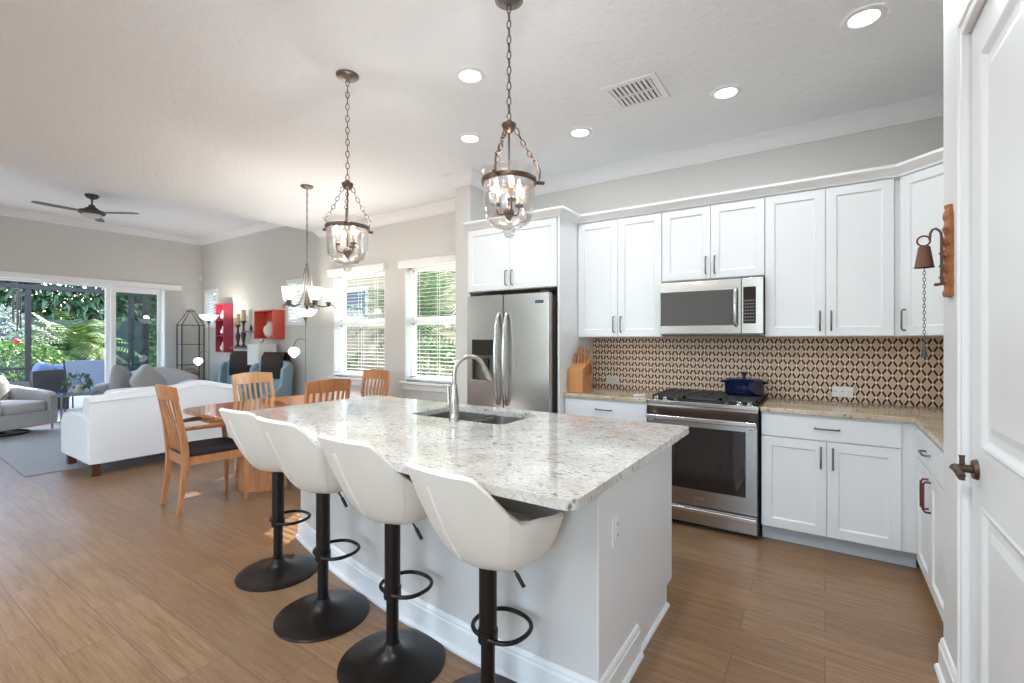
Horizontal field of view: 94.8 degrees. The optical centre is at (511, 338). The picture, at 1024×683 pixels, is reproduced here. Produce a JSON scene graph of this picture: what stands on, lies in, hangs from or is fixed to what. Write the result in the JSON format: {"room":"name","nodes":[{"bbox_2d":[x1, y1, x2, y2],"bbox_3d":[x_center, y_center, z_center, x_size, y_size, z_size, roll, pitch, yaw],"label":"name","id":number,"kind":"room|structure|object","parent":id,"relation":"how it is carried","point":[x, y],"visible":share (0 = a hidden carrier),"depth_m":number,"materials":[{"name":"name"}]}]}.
{"room":"kitchen","nodes":[
{"label":"kitchen","id":0,"kind":"room"},
{"bbox_2d":[0,215,201,379],"bbox_3d":[-8.631,-0.311,6.001,0.140,3.370,8.443,0,0,34],"label":"wall","id":1,"kind":"structure","parent":0,"point":[26,245],"depth_m":8.24,"materials":[{"name":"grey paint"}]},
{"bbox_2d":[11,281,21,343],"bbox_3d":[-9.566,-0.561,9.093,0.140,1.330,0.140,0,0,34],"label":"wind chime","id":2,"kind":"object","parent":1,"relation":"hanging from","point":[16,341],"visible":1,"depth_m":9.06,"materials":[{"name":"grey"}]},
{"bbox_2d":[0,278,160,423],"bbox_3d":[-8.053,0.209,6.872,0.120,2.330,5.035,0,0,34],"label":"door","id":3,"kind":"structure","parent":1,"relation":"in","point":[110,291],"depth_m":8.31,"materials":[{"name":"white plastic"}]},
{"bbox_2d":[0,271,181,290],"bbox_3d":[-7.945,-0.980,6.807,0.108,0.093,5.546,0,0,34],"label":"valance","id":4,"kind":"object","parent":1,"relation":"attached to","point":[3,274],"visible":1,"depth_m":7.90,"materials":[{"name":"white wood"}]},
{"bbox_2d":[0,206,283,244],"bbox_3d":[-6.883,-1.938,4.839,4.058,0.115,8.443,0,0,34],"label":"trim","id":5,"kind":"structure","parent":1,"relation":"attached to","point":[4,211],"depth_m":8.25,"materials":[{"name":"white"}]},
{"bbox_2d":[161,289,181,369],"bbox_3d":[-6.497,0.206,8.987,0.085,2.276,0.310,0,0,34],"label":"vertical blind","id":6,"kind":"object","parent":1,"relation":"attached to","point":[171,300],"visible":0.66,"depth_m":8.95,"materials":[{"name":"white"}]},
{"bbox_2d":[0,166,264,237],"bbox_3d":[-6.941,-2.079,4.878,4.199,0.165,8.723,0,0,34],"label":"ceiling","id":7,"kind":"structure","parent":0,"point":[18,188],"depth_m":7.09,"materials":[{"name":"white paint"}]},
{"bbox_2d":[31,193,138,221],"bbox_3d":[-5.904,-1.833,6.454,1.061,0.324,1.000,0,0,34],"label":"ceiling fan","id":8,"kind":"object","parent":7,"relation":"hanging from","point":[91,211],"visible":1,"depth_m":6.46,"materials":[{"name":"grey"}]},
{"bbox_2d":[202,226,319,395],"bbox_3d":[-4.491,-0.311,8.402,4.380,3.370,0.140,0,0,34],"label":"wall","id":9,"kind":"structure","parent":0,"point":[249,272],"depth_m":8.20,"materials":[{"name":"grey paint"}]},
{"bbox_2d":[204,289,217,327],"bbox_3d":[-5.882,-0.599,9.308,0.540,0.746,0.150,0,0,34],"label":"window","id":10,"kind":"structure","parent":9,"relation":"in","point":[211,291],"depth_m":9.37,"materials":[{"name":"white"}]},
{"bbox_2d":[215,303,232,351],"bbox_3d":[-5.373,-0.206,8.799,0.306,0.904,0.173,0,0,34],"label":"wall shelf","id":11,"kind":"object","parent":9,"relation":"attached to","point":[226,322],"visible":0.94,"depth_m":8.74,"materials":[{"name":"red wood"}]},
{"bbox_2d":[254,309,284,338],"bbox_3d":[-4.088,-0.240,7.929,0.588,0.485,0.200,0,0,34],"label":"wall shelf","id":12,"kind":"object","parent":9,"relation":"attached to","point":[261,317],"visible":0.96,"depth_m":7.85,"materials":[{"name":"red wood"}]},
{"bbox_2d":[286,278,304,324],"bbox_3d":[-3.491,-0.599,7.720,0.500,0.746,0.150,0,0,34],"label":"window","id":13,"kind":"structure","parent":9,"relation":"in","point":[292,282],"depth_m":7.72,"materials":[{"name":"white"}]},
{"bbox_2d":[344,280,346,370],"bbox_3d":[-2.635,-0.116,7.120,0.130,2.980,0.223,0,0,34],"label":"wall","id":14,"kind":"structure","parent":0,"point":[345,281],"depth_m":7.16,"materials":[{"name":"grey paint"}]},
{"bbox_2d":[0,0,943,230],"bbox_3d":[-1.618,-1.956,1.341,8.580,0.700,8.723,0,0,34],"label":"ceiling","id":15,"kind":"structure","parent":0,"point":[231,107],"depth_m":2.97,"materials":[{"name":"white paint"}]},
{"bbox_2d":[281,184,335,309],"bbox_3d":[-2.176,-0.951,4.948,0.535,1.309,0.556,0,0,10],"label":"chandelier","id":16,"kind":"object","parent":15,"relation":"hanging from","point":[312,294],"visible":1,"depth_m":4.92,"materials":[{"name":"grey metal"}]},
{"bbox_2d":[322,69,372,271],"bbox_3d":[-1.001,-1.008,2.888,0.298,1.195,0.310,0,0,36],"label":"pendant lantern","id":17,"kind":"object","parent":15,"relation":"hanging from","point":[345,75],"visible":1,"depth_m":2.85,"materials":[{"name":"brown metal"}]},
{"bbox_2d":[333,225,356,258],"bbox_3d":[-0.989,-0.594,2.864,0.141,0.214,0.150,0,0,34],"label":"candle","id":18,"kind":"object","parent":17,"relation":"on","point":[347,251],"depth_m":2.84,"materials":[{"name":"beige wax"}]},
{"bbox_2d":[455,66,484,83],"bbox_3d":[-0.255,-1.599,2.865,0.188,0.011,0.188,0,0,34],"label":"recessed light","id":19,"kind":"object","parent":15,"relation":"in","point":[467,74],"visible":1,"depth_m":2.85,"materials":[{"name":"white"}]},
{"bbox_2d":[480,0,544,237],"bbox_3d":[-0.001,-1.041,2.238,0.310,1.128,0.298,0,0,-14],"label":"pendant lantern","id":20,"kind":"object","parent":15,"relation":"hanging from","point":[508,126],"visible":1,"depth_m":2.22,"materials":[{"name":"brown metal"}]},
{"bbox_2d":[492,175,522,220],"bbox_3d":[-0.017,-0.661,2.236,0.146,0.214,0.148,0,0,34],"label":"candle","id":21,"kind":"object","parent":20,"relation":"on","point":[508,212],"depth_m":2.23,"materials":[{"name":"beige wax"}]},
{"bbox_2d":[600,71,669,111],"bbox_3d":[0.806,-1.600,3.066,0.350,0.013,0.350,0,0,34],"label":"ceiling vent","id":22,"kind":"object","parent":15,"relation":"in","point":[645,89],"visible":1,"depth_m":3.05,"materials":[{"name":"white metal"}]},
{"bbox_2d":[710,84,741,99],"bbox_3d":[1.391,-1.599,3.063,0.188,0.011,0.188,0,0,34],"label":"recessed light","id":23,"kind":"object","parent":15,"relation":"in","point":[725,92],"visible":1,"depth_m":3.05,"materials":[{"name":"white plastic"}]},
{"bbox_2d":[841,4,887,30],"bbox_3d":[1.755,-1.599,2.349,0.188,0.011,0.188,0,0,34],"label":"recessed light","id":24,"kind":"object","parent":15,"relation":"in","point":[866,16],"visible":1,"depth_m":2.34,"materials":[{"name":"white"}]},
{"bbox_2d":[0,423,943,682],"bbox_3d":[-3.367,1.434,2.503,12.780,0.120,8.723,0,0,34],"label":"floor","id":25,"kind":"structure","parent":0,"point":[102,581],"depth_m":2.45,"materials":[{"name":"brown wood"}]},
{"bbox_2d":[0,425,164,476],"bbox_3d":[-5.656,1.367,6.531,3.650,0.012,2.180,0,0,34],"label":"area rug","id":26,"kind":"object","parent":25,"relation":"on","point":[38,451],"visible":0.32,"depth_m":5.65,"materials":[{"name":"carpet"}]},
{"bbox_2d":[0,376,57,436],"bbox_3d":[-7.317,0.954,6.705,0.918,0.813,0.900,0,0,4],"label":"swivel armchair","id":27,"kind":"object","parent":26,"relation":"on","point":[20,406],"visible":0.99,"depth_m":6.86,"materials":[{"name":"grey fabric"}]},
{"bbox_2d":[0,378,9,400],"bbox_3d":[-7.558,0.760,6.720,0.200,0.400,0.580,0,0,4],"label":"cushion","id":28,"kind":"object","parent":27,"relation":"on","point":[4,384],"depth_m":6.91,"materials":[{"name":"grey fabric"}]},
{"bbox_2d":[0,400,45,414],"bbox_3d":[-7.188,0.975,6.697,0.660,0.170,0.590,0,0,4],"label":"seat cushion","id":29,"kind":"object","parent":27,"relation":"on","point":[7,407],"depth_m":6.67,"materials":[{"name":"grey fabric"}]},
{"bbox_2d":[51,391,103,431],"bbox_3d":[-6.665,1.091,7.226,0.500,0.537,0.500,0,0,34],"label":"side table","id":30,"kind":"object","parent":26,"relation":"on","point":[96,393],"visible":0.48,"depth_m":7.01,"materials":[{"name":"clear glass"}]},
{"bbox_2d":[59,372,93,392],"bbox_3d":[-6.672,0.660,7.226,0.374,0.324,0.407,0,0,-34],"label":"potted plant","id":31,"kind":"object","parent":30,"relation":"on","point":[76,388],"visible":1,"depth_m":7.19,"materials":[{"name":"green plant"}]},
{"bbox_2d":[92,367,198,394],"bbox_3d":[-6.199,0.870,8.069,1.320,0.740,0.870,0,0,-20],"label":"loveseat","id":32,"kind":"object","parent":25,"relation":"on","point":[173,376],"visible":0.1,"depth_m":8.38,"materials":[{"name":"grey fabric"}]},
{"bbox_2d":[109,365,132,388],"bbox_3d":[-6.236,0.694,7.529,0.244,0.574,0.580,0,0,-25],"label":"throw pillow","id":33,"kind":"object","parent":32,"relation":"on","point":[120,376],"visible":0.59,"depth_m":7.41,"materials":[{"name":"grey fabric"}]},
{"bbox_2d":[129,364,165,387],"bbox_3d":[-5.859,0.694,7.590,0.231,0.582,0.582,0,0,23],"label":"throw pillow","id":34,"kind":"object","parent":32,"relation":"on","point":[145,375],"visible":0.59,"depth_m":7.50,"materials":[{"name":"grey fabric"}]},
{"bbox_2d":[61,380,239,476],"bbox_3d":[-4.140,0.928,5.488,0.925,0.891,1.460,0,0,34],"label":"sofa","id":35,"kind":"object","parent":25,"relation":"on","point":[123,423],"visible":0.62,"depth_m":4.95,"materials":[{"name":"white fabric"}]},
{"bbox_2d":[104,386,154,393],"bbox_3d":[-4.116,0.724,5.154,0.180,0.380,0.530,0,0,34],"label":"cushion","id":36,"kind":"object","parent":35,"relation":"on","point":[150,387],"depth_m":5.04,"materials":[{"name":"white fabric"}]},
{"bbox_2d":[176,309,204,379],"bbox_3d":[-6.021,0.408,8.827,0.220,1.932,0.400,0,0,34],"label":"etagere","id":37,"kind":"object","parent":25,"relation":"on","point":[189,310],"visible":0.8,"depth_m":8.78,"materials":[{"name":"grey metal"}]},
{"bbox_2d":[155,384,248,515],"bbox_3d":[-2.614,0.868,3.954,0.548,1.016,0.590,0,0,39],"label":"dining chair","id":38,"kind":"object","parent":25,"relation":"on","point":[178,449],"visible":0.92,"depth_m":3.82,"materials":[{"name":"brown wood"}]},
{"bbox_2d":[193,314,218,380],"bbox_3d":[-5.443,0.473,8.370,0.409,1.802,0.300,0,0,-1],"label":"floor lamp","id":39,"kind":"object","parent":25,"relation":"on","point":[198,361],"visible":0.82,"depth_m":8.34,"materials":[{"name":"grey metal"}]},
{"bbox_2d":[216,359,252,389],"bbox_3d":[-4.690,0.854,7.892,0.662,1.042,0.644,0,0,8],"label":"chair","id":40,"kind":"object","parent":25,"relation":"on","point":[223,376],"visible":0.16,"depth_m":8.08,"materials":[{"name":"blue fabric"}]},
{"bbox_2d":[229,351,250,374],"bbox_3d":[-4.651,0.566,8.175,0.404,0.718,0.238,0,0,8],"label":"throw blanket","id":41,"kind":"object","parent":40,"relation":"on","point":[238,359],"visible":0.46,"depth_m":8.08,"materials":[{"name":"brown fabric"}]},
{"bbox_2d":[231,372,274,471],"bbox_3d":[-2.593,0.868,4.982,0.584,1.016,0.474,0,0,28],"label":"dining chair","id":42,"kind":"object","parent":25,"relation":"on","point":[248,377],"visible":0.31,"depth_m":5.07,"materials":[{"name":"brown wood"}]},
{"bbox_2d":[241,361,293,400],"bbox_3d":[-3.853,0.854,7.253,0.662,1.042,0.644,0,0,16],"label":"chair","id":43,"kind":"object","parent":25,"relation":"on","point":[282,386],"visible":0.32,"depth_m":7.36,"materials":[{"name":"blue fabric"}]},
{"bbox_2d":[261,352,290,378],"bbox_3d":[-3.772,0.566,7.527,0.404,0.718,0.238,0,0,16],"label":"throw blanket","id":44,"kind":"object","parent":43,"relation":"on","point":[272,362],"visible":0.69,"depth_m":7.44,"materials":[{"name":"brown fabric"}]},
{"bbox_2d":[219,408,316,591],"bbox_3d":[-1.395,0.875,2.752,0.508,0.997,0.537,0,0,34],"label":"bar stool","id":45,"kind":"object","parent":25,"relation":"on","point":[279,571],"visible":0.65,"depth_m":2.67,"materials":[{"name":"white plastic"}]},
{"bbox_2d":[183,391,392,491],"bbox_3d":[-2.138,1.002,4.734,1.060,0.745,1.840,0,0,34],"label":"dining table","id":46,"kind":"object","parent":25,"relation":"on","point":[259,480],"visible":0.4,"depth_m":4.28,"materials":[{"name":"brown wood"}]},
{"bbox_2d":[288,309,317,383],"bbox_3d":[-2.809,0.488,6.310,0.409,1.772,0.300,0,0,14],"label":"floor lamp","id":47,"kind":"object","parent":25,"relation":"on","point":[293,351],"visible":0.84,"depth_m":6.29,"materials":[{"name":"grey metal"}]},
{"bbox_2d":[255,416,369,642],"bbox_3d":[-0.961,0.866,2.326,0.508,1.017,0.537,0,0,37],"label":"bar stool","id":48,"kind":"object","parent":25,"relation":"on","point":[325,614],"visible":0.84,"depth_m":2.23,"materials":[{"name":"white plastic"}]},
{"bbox_2d":[304,379,350,403],"bbox_3d":[-1.849,0.868,4.396,0.584,1.016,0.474,0,0,35],"label":"dining chair","id":49,"kind":"object","parent":25,"relation":"on","point":[326,386],"visible":0.2,"depth_m":4.21,"materials":[{"name":"brown wood"}]},
{"bbox_2d":[360,369,390,393],"bbox_3d":[-1.735,0.868,5.376,0.474,1.016,0.584,0,0,34],"label":"dining chair","id":50,"kind":"object","parent":25,"relation":"on","point":[380,374],"visible":0.36,"depth_m":5.58,"materials":[{"name":"brown wood"}]},
{"bbox_2d":[317,433,444,682],"bbox_3d":[-0.527,0.872,1.984,0.508,1.005,0.537,0,0,37],"label":"bar stool","id":51,"kind":"object","parent":25,"relation":"on","point":[368,479],"visible":0.84,"depth_m":1.90,"materials":[{"name":"white plastic"}]},
{"bbox_2d":[295,411,671,682],"bbox_3d":[-0.405,0.933,2.744,2.409,0.881,1.009,0,0,34],"label":"kitchen island","id":52,"kind":"object","parent":25,"relation":"on","point":[594,607],"visible":0.47,"depth_m":1.95,"materials":[{"name":"grey wood"}]},
{"bbox_2d":[246,395,688,510],"bbox_3d":[-0.474,0.476,2.589,2.475,0.032,1.382,0,0,34],"label":"island countertop","id":53,"kind":"structure","parent":52,"relation":"on","point":[564,462],"depth_m":2.13,"materials":[{"name":"stone"}]},
{"bbox_2d":[446,354,492,421],"bbox_3d":[-0.250,0.274,2.733,0.278,0.372,0.126,0,0,-32],"label":"kitchen faucet","id":54,"kind":"object","parent":53,"relation":"on","point":[452,398],"visible":1,"depth_m":2.64,"materials":[{"name":"silver metal"}]},
{"bbox_2d":[428,411,522,424],"bbox_3d":[-0.232,0.595,2.877,0.694,0.203,0.409,0,0,34],"label":"sink","id":55,"kind":"object","parent":53,"relation":"in","point":[466,416],"visible":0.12,"depth_m":3.07,"materials":[{"name":"silver metal"}]},
{"bbox_2d":[428,411,492,421],"bbox_3d":[-0.369,0.595,2.967,0.365,0.203,0.409,0,0,34],"label":"basin","id":56,"kind":"object","parent":55,"relation":"in","point":[466,416],"depth_m":3.15,"materials":[{"name":"silver metal"}]},
{"bbox_2d":[475,416,522,424],"bbox_3d":[-0.070,0.570,2.769,0.305,0.153,0.409,0,0,34],"label":"basin","id":57,"kind":"object","parent":55,"relation":"in","point":[499,420],"depth_m":2.98,"materials":[{"name":"silver metal"}]},
{"bbox_2d":[612,512,619,546],"bbox_3d":[0.408,0.742,1.836,0.009,0.115,0.078,0,0,34],"label":"wall outlet","id":58,"kind":"object","parent":52,"relation":"attached to","point":[615,519],"visible":1,"depth_m":1.82,"materials":[{"name":"white plastic"}]},
{"bbox_2d":[406,460,563,682],"bbox_3d":[-0.107,0.891,1.693,0.508,0.965,0.537,0,0,42],"label":"bar stool","id":59,"kind":"object","parent":25,"relation":"on","point":[470,523],"visible":1,"depth_m":1.54,"materials":[{"name":"white plastic"}]},
{"bbox_2d":[507,511,532,520],"bbox_3d":[-0.078,0.692,1.726,0.330,0.044,0.300,0,0,42],"label":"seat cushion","id":60,"kind":"object","parent":59,"relation":"on","point":[521,518],"depth_m":1.78,"materials":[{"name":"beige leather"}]},
{"bbox_2d":[467,290,557,412],"bbox_3d":[0.132,0.481,4.436,0.870,1.785,0.844,0,0,34],"label":"refrigerator","id":61,"kind":"object","parent":25,"relation":"on","point":[515,336],"visible":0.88,"depth_m":4.09,"materials":[{"name":"silver metal"}]},
{"bbox_2d":[558,216,592,413],"bbox_3d":[0.584,0.167,4.261,0.020,2.415,0.691,0,0,34],"label":"panel","id":62,"kind":"object","parent":25,"relation":"on","point":[569,341],"visible":0.34,"depth_m":4.09,"materials":[{"name":"white wood"}]},
{"bbox_2d":[565,397,646,421],"bbox_3d":[0.905,0.933,4.076,0.716,0.882,0.642,0,0,34],"label":"base cabinet","id":63,"kind":"object","parent":25,"relation":"on","point":[612,409],"visible":0.23,"depth_m":3.82,"materials":[{"name":"white wood"}]},
{"bbox_2d":[564,387,660,402],"bbox_3d":[0.909,0.476,4.082,0.716,0.032,0.627,0,0,34],"label":"countertop","id":64,"kind":"structure","parent":63,"relation":"on","point":[617,394],"depth_m":3.95,"materials":[{"name":"stone"}]},
{"bbox_2d":[568,359,591,392],"bbox_3d":[0.600,0.319,4.109,0.158,0.283,0.190,0,0,34],"label":"knife block","id":65,"kind":"object","parent":64,"relation":"on","point":[579,375],"visible":0.92,"depth_m":4.05,"materials":[{"name":"brown wood"}]},
{"bbox_2d":[645,388,767,537],"bbox_3d":[1.506,0.900,3.631,0.764,0.947,0.690,0,0,34],"label":"range","id":66,"kind":"object","parent":25,"relation":"on","point":[716,466],"visible":0.87,"depth_m":3.34,"materials":[{"name":"silver metal"}]},
{"bbox_2d":[647,397,767,410],"bbox_3d":[1.523,0.474,3.657,0.764,0.028,0.628,0,0,34],"label":"cooktop","id":67,"kind":"object","parent":66,"relation":"in","point":[705,404],"depth_m":3.41,"materials":[{"name":"silver metal"}]},
{"bbox_2d":[720,372,768,396],"bbox_3d":[1.776,0.341,3.604,0.339,0.176,0.234,0,0,34],"label":"pot","id":68,"kind":"object","parent":66,"relation":"on","point":[737,386],"visible":1,"depth_m":3.52,"materials":[{"name":"blue"}]},
{"bbox_2d":[761,412,917,567],"bbox_3d":[2.195,0.933,3.219,0.818,0.882,0.642,0,0,34],"label":"base cabinet","id":69,"kind":"object","parent":25,"relation":"on","point":[843,485],"visible":0.99,"depth_m":2.97,"materials":[{"name":"white wood"}]},
{"bbox_2d":[917,427,943,622],"bbox_3d":[2.346,0.933,2.194,0.674,0.882,1.005,0,0,34],"label":"base cabinet","id":70,"kind":"object","parent":25,"relation":"on","point":[930,459],"visible":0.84,"depth_m":2.32,"materials":[{"name":"white wood"}]},
{"bbox_2d":[760,397,943,450],"bbox_3d":[2.189,0.476,2.652,1.443,0.032,1.594,0,0,34],"label":"countertop","id":71,"kind":"structure","parent":70,"relation":"on","point":[930,420],"depth_m":3.03,"materials":[{"name":"stone"}]},
{"bbox_3d":[-4.117,1.059,7.754,0.340,0.630,0.340,0,0,34],"label":"end table","id":72,"kind":"object","parent":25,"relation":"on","visible":0},
{"bbox_2d":[247,338,275,364],"bbox_3d":[-4.117,0.363,7.754,0.340,0.760,0.300,0,0,34],"label":"table lamp","id":73,"kind":"object","parent":72,"relation":"on","point":[255,352],"visible":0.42,"depth_m":7.63,"materials":[{"name":"white fabric"}]},
{"bbox_2d":[456,185,507,403],"bbox_3d":[-0.302,-0.116,4.880,0.185,2.980,0.645,0,0,34],"label":"wall","id":74,"kind":"structure","parent":0,"point":[469,199],"depth_m":4.63,"materials":[{"name":"grey paint"}]},
{"bbox_2d":[320,116,943,407],"bbox_3d":[0.705,-0.116,4.676,8.400,2.980,0.150,0,0,34],"label":"wall","id":75,"kind":"structure","parent":0,"point":[435,235],"depth_m":3.90,"materials":[{"name":"grey paint"}]},
{"bbox_2d":[328,271,384,386],"bbox_3d":[-2.092,-0.146,6.501,1.180,1.560,0.195,0,0,34],"label":"window","id":76,"kind":"structure","parent":75,"relation":"in","point":[338,300],"depth_m":6.76,"materials":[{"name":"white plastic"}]},
{"bbox_2d":[326,263,386,375],"bbox_3d":[-2.121,-0.235,6.457,1.200,1.494,0.138,0,0,34],"label":"window blind","id":77,"kind":"object","parent":76,"relation":"attached to","point":[380,267],"visible":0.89,"depth_m":6.48,"materials":[{"name":"white plastic"}]},
{"bbox_2d":[399,263,455,392],"bbox_3d":[-0.884,-0.146,5.699,1.180,1.560,0.195,0,0,34],"label":"window","id":78,"kind":"structure","parent":75,"relation":"in","point":[410,325],"depth_m":5.96,"materials":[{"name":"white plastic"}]},
{"bbox_2d":[397,253,455,381],"bbox_3d":[-0.914,-0.235,5.654,1.200,1.494,0.138,0,0,34],"label":"window blind","id":79,"kind":"object","parent":78,"relation":"attached to","point":[449,258],"visible":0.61,"depth_m":5.71,"materials":[{"name":"white plastic"}]},
{"bbox_2d":[468,216,557,294],"bbox_3d":[0.159,-0.743,4.520,0.972,0.597,0.728,0,0,34],"label":"upper cabinet","id":80,"kind":"object","parent":75,"relation":"attached to","point":[525,262],"visible":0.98,"depth_m":4.23,"materials":[{"name":"white wood"}]},
{"bbox_2d":[578,212,672,336],"bbox_3d":[0.995,-0.528,4.173,0.751,1.025,0.384,0,0,34],"label":"upper cabinet","id":81,"kind":"object","parent":75,"relation":"attached to","point":[620,259],"visible":0.98,"depth_m":4.03,"materials":[{"name":"white wood"}]},
{"bbox_2d":[310,93,943,237],"bbox_3d":[-0.220,-1.548,4.386,7.432,0.115,1.602,0,0,35],"label":"trim","id":82,"kind":"structure","parent":75,"relation":"attached to","point":[928,107],"depth_m":3.95,"materials":[{"name":"white"}]},
{"bbox_2d":[662,197,764,281],"bbox_3d":[1.617,-0.751,3.760,0.738,0.580,0.384,0,0,34],"label":"upper cabinet","id":83,"kind":"object","parent":75,"relation":"attached to","point":[727,239],"visible":0.98,"depth_m":3.61,"materials":[{"name":"white wood"}]},
{"bbox_2d":[660,276,764,335],"bbox_3d":[1.589,-0.239,3.718,0.734,0.433,0.458,0,0,34],"label":"microwave","id":84,"kind":"object","parent":83,"relation":"attached to","point":[723,306],"visible":0.99,"depth_m":3.55,"materials":[{"name":"silver metal"}]},
{"bbox_2d":[765,178,893,336],"bbox_3d":[2.231,-0.528,3.351,0.734,1.025,0.384,0,0,34],"label":"upper cabinet","id":85,"kind":"object","parent":75,"relation":"attached to","point":[829,251],"visible":1,"depth_m":3.20,"materials":[{"name":"white wood"}]},
{"bbox_2d":[894,162,943,336],"bbox_3d":[2.756,-0.528,2.837,0.704,1.025,0.658,0,0,34],"label":"upper cabinet","id":86,"kind":"object","parent":75,"relation":"attached to","point":[918,195],"visible":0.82,"depth_m":2.92,"materials":[{"name":"white wood"}]},
{"bbox_2d":[463,147,943,230],"bbox_3d":[1.286,-1.069,3.549,3.930,0.068,0.401,0,0,34],"label":"trim","id":87,"kind":"structure","parent":86,"relation":"attached to","point":[934,157],"depth_m":3.51,"materials":[{"name":"white wood"}]},
{"bbox_2d":[944,0,986,682],"bbox_3d":[0.909,-0.116,0.519,0.120,2.980,3.370,0,0,34],"label":"wall","id":88,"kind":"structure","parent":0,"point":[953,9],"depth_m":1.82,"materials":[{"name":"white paint"}]},
{"bbox_2d":[913,204,953,357],"bbox_3d":[1.664,-0.223,1.866,0.114,0.596,0.096,0,0,34],"label":"bell","id":89,"kind":"object","parent":88,"relation":"attached to","point":[924,259],"visible":1,"depth_m":1.84,"materials":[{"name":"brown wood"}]},
{"bbox_2d":[913,245,934,268],"bbox_3d":[1.645,-0.328,1.879,0.068,0.087,0.054,0,0,34],"label":"bell","id":90,"kind":"object","parent":89,"relation":"on","point":[924,259],"depth_m":1.87,"materials":[{"name":"brown metal"}]},
{"bbox_2d":[934,637,956,682],"bbox_3d":[1.690,1.306,1.830,0.030,0.136,0.320,0,0,34],"label":"baseboard","id":91,"kind":"structure","parent":88,"relation":"attached to","point":[945,669],"depth_m":1.87,"materials":[{"name":"white wood"}]},
{"bbox_2d":[957,0,983,682],"bbox_3d":[1.329,0.133,1.278,0.020,2.482,0.934,0,0,34],"label":"trim","id":92,"kind":"structure","parent":88,"relation":"attached to","point":[972,8],"depth_m":1.62,"materials":[{"name":"white"}]},
{"bbox_2d":[949,0,1023,682],"bbox_3d":[1.337,0.161,1.273,0.122,2.406,0.802,0,0,34],"label":"door","id":93,"kind":"structure","parent":88,"relation":"in","point":[996,467],"depth_m":1.38,"materials":[{"name":"white wood"}]},
{"label":"outside","id":94,"kind":"structure","parent":0,"visible":0},
{"bbox_3d":[-9.727,1.574,12.465,90.000,0.200,90.000,0,0,34],"label":"floor","id":95,"kind":"structure","parent":94,"visible":0},
{"bbox_2d":[0,304,37,371],"bbox_3d":[-13.909,0.218,12.308,1.771,2.524,2.255,0,0,34],"label":"shrub","id":96,"kind":"object","parent":95,"relation":"on","point":[5,314],"visible":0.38,"depth_m":12.62,"materials":[{"name":"green plant"}]},
{"bbox_2d":[0,339,75,381],"bbox_3d":[-12.080,0.801,11.318,1.827,1.601,2.652,0,0,34],"label":"shrub","id":97,"kind":"object","parent":95,"relation":"on","point":[45,354],"visible":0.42,"depth_m":11.44,"materials":[{"name":"green plant"}]},
{"bbox_2d":[6,308,140,367],"bbox_3d":[-12.280,0.343,13.334,3.132,2.276,2.778,0,0,-21],"label":"palm","id":98,"kind":"object","parent":95,"relation":"on","point":[81,345],"visible":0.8,"depth_m":12.99,"materials":[{"name":"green plant"}]},
{"bbox_2d":[0,318,155,381],"bbox_3d":[-15.623,0.424,13.982,0.100,2.100,34.000,0,0,34],"label":"fence","id":99,"kind":"object","parent":95,"relation":"on","point":[122,332],"visible":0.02,"depth_m":16.52,"materials":[{"name":"grey"}]},
{"bbox_2d":[0,280,156,321],"bbox_3d":[-17.382,-1.863,18.278,5.459,6.786,6.027,0,0,44],"label":"tree","id":100,"kind":"object","parent":95,"relation":"on","point":[80,305],"visible":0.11,"depth_m":17.02,"materials":[{"name":"green plant"}]},
{"bbox_2d":[149,314,214,366],"bbox_3d":[-10.704,0.126,15.640,2.556,2.714,2.542,0,0,34],"label":"shrub","id":101,"kind":"object","parent":95,"relation":"on","point":[153,336],"visible":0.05,"depth_m":14.86,"materials":[{"name":"green plant"}]},
{"bbox_2d":[297,268,455,376],"bbox_3d":[-4.920,-1.226,15.995,8.700,5.400,6.000,0,0,34],"label":"house","id":102,"kind":"structure","parent":95,"relation":"on","point":[352,341],"depth_m":12.54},
{"bbox_2d":[347,271,455,374],"bbox_3d":[-2.005,-0.373,10.901,3.724,3.703,3.315,0,0,-1],"label":"palm","id":103,"kind":"object","parent":95,"relation":"on","point":[422,305],"visible":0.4,"depth_m":10.59,"materials":[{"name":"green plant"}]},
{"bbox_2d":[416,341,455,376],"bbox_3d":[-1.565,0.864,8.829,2.479,1.669,1.359,0,0,34],"label":"shrub","id":104,"kind":"object","parent":95,"relation":"on","point":[448,353],"visible":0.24,"depth_m":8.58,"materials":[{"name":"green plant"}]},
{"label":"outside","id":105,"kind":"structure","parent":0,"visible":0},
{"bbox_2d":[57,395,90,419],"bbox_3d":[-9.998,1.469,8.444,4.800,0.130,21.000,0,0,34],"label":"floor","id":106,"kind":"structure","parent":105,"point":[78,400],"depth_m":10.10,"materials":[{"name":"grey"}]},
{"bbox_2d":[9,362,69,408],"bbox_3d":[-9.264,0.925,9.205,0.700,0.956,0.760,0,0,5],"label":"patio chair","id":107,"kind":"object","parent":106,"relation":"on","point":[43,375],"visible":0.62,"depth_m":9.08,"materials":[{"name":"grey"}]},
{"bbox_2d":[63,360,104,411],"bbox_3d":[-8.475,0.903,9.470,0.687,1.009,0.737,0,0,-32],"label":"sling chair","id":108,"kind":"object","parent":106,"relation":"on","point":[96,368],"visible":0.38,"depth_m":9.23,"materials":[{"name":"blue"}]},
{"bbox_2d":[0,282,214,381],"bbox_3d":[-11.774,0.094,9.023,0.120,2.620,14.000,0,0,34],"label":"screen enclosure","id":109,"kind":"object","parent":106,"relation":"on","point":[27,287],"visible":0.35,"depth_m":10.73,"materials":[{"name":"grey metal"}]},
{"bbox_2d":[142,294,148,364],"bbox_3d":[-8.421,0.039,10.817,0.100,2.730,0.100,0,0,34],"label":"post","id":110,"kind":"structure","parent":106,"relation":"on","point":[145,297],"depth_m":10.78,"materials":[{"name":"grey metal"}]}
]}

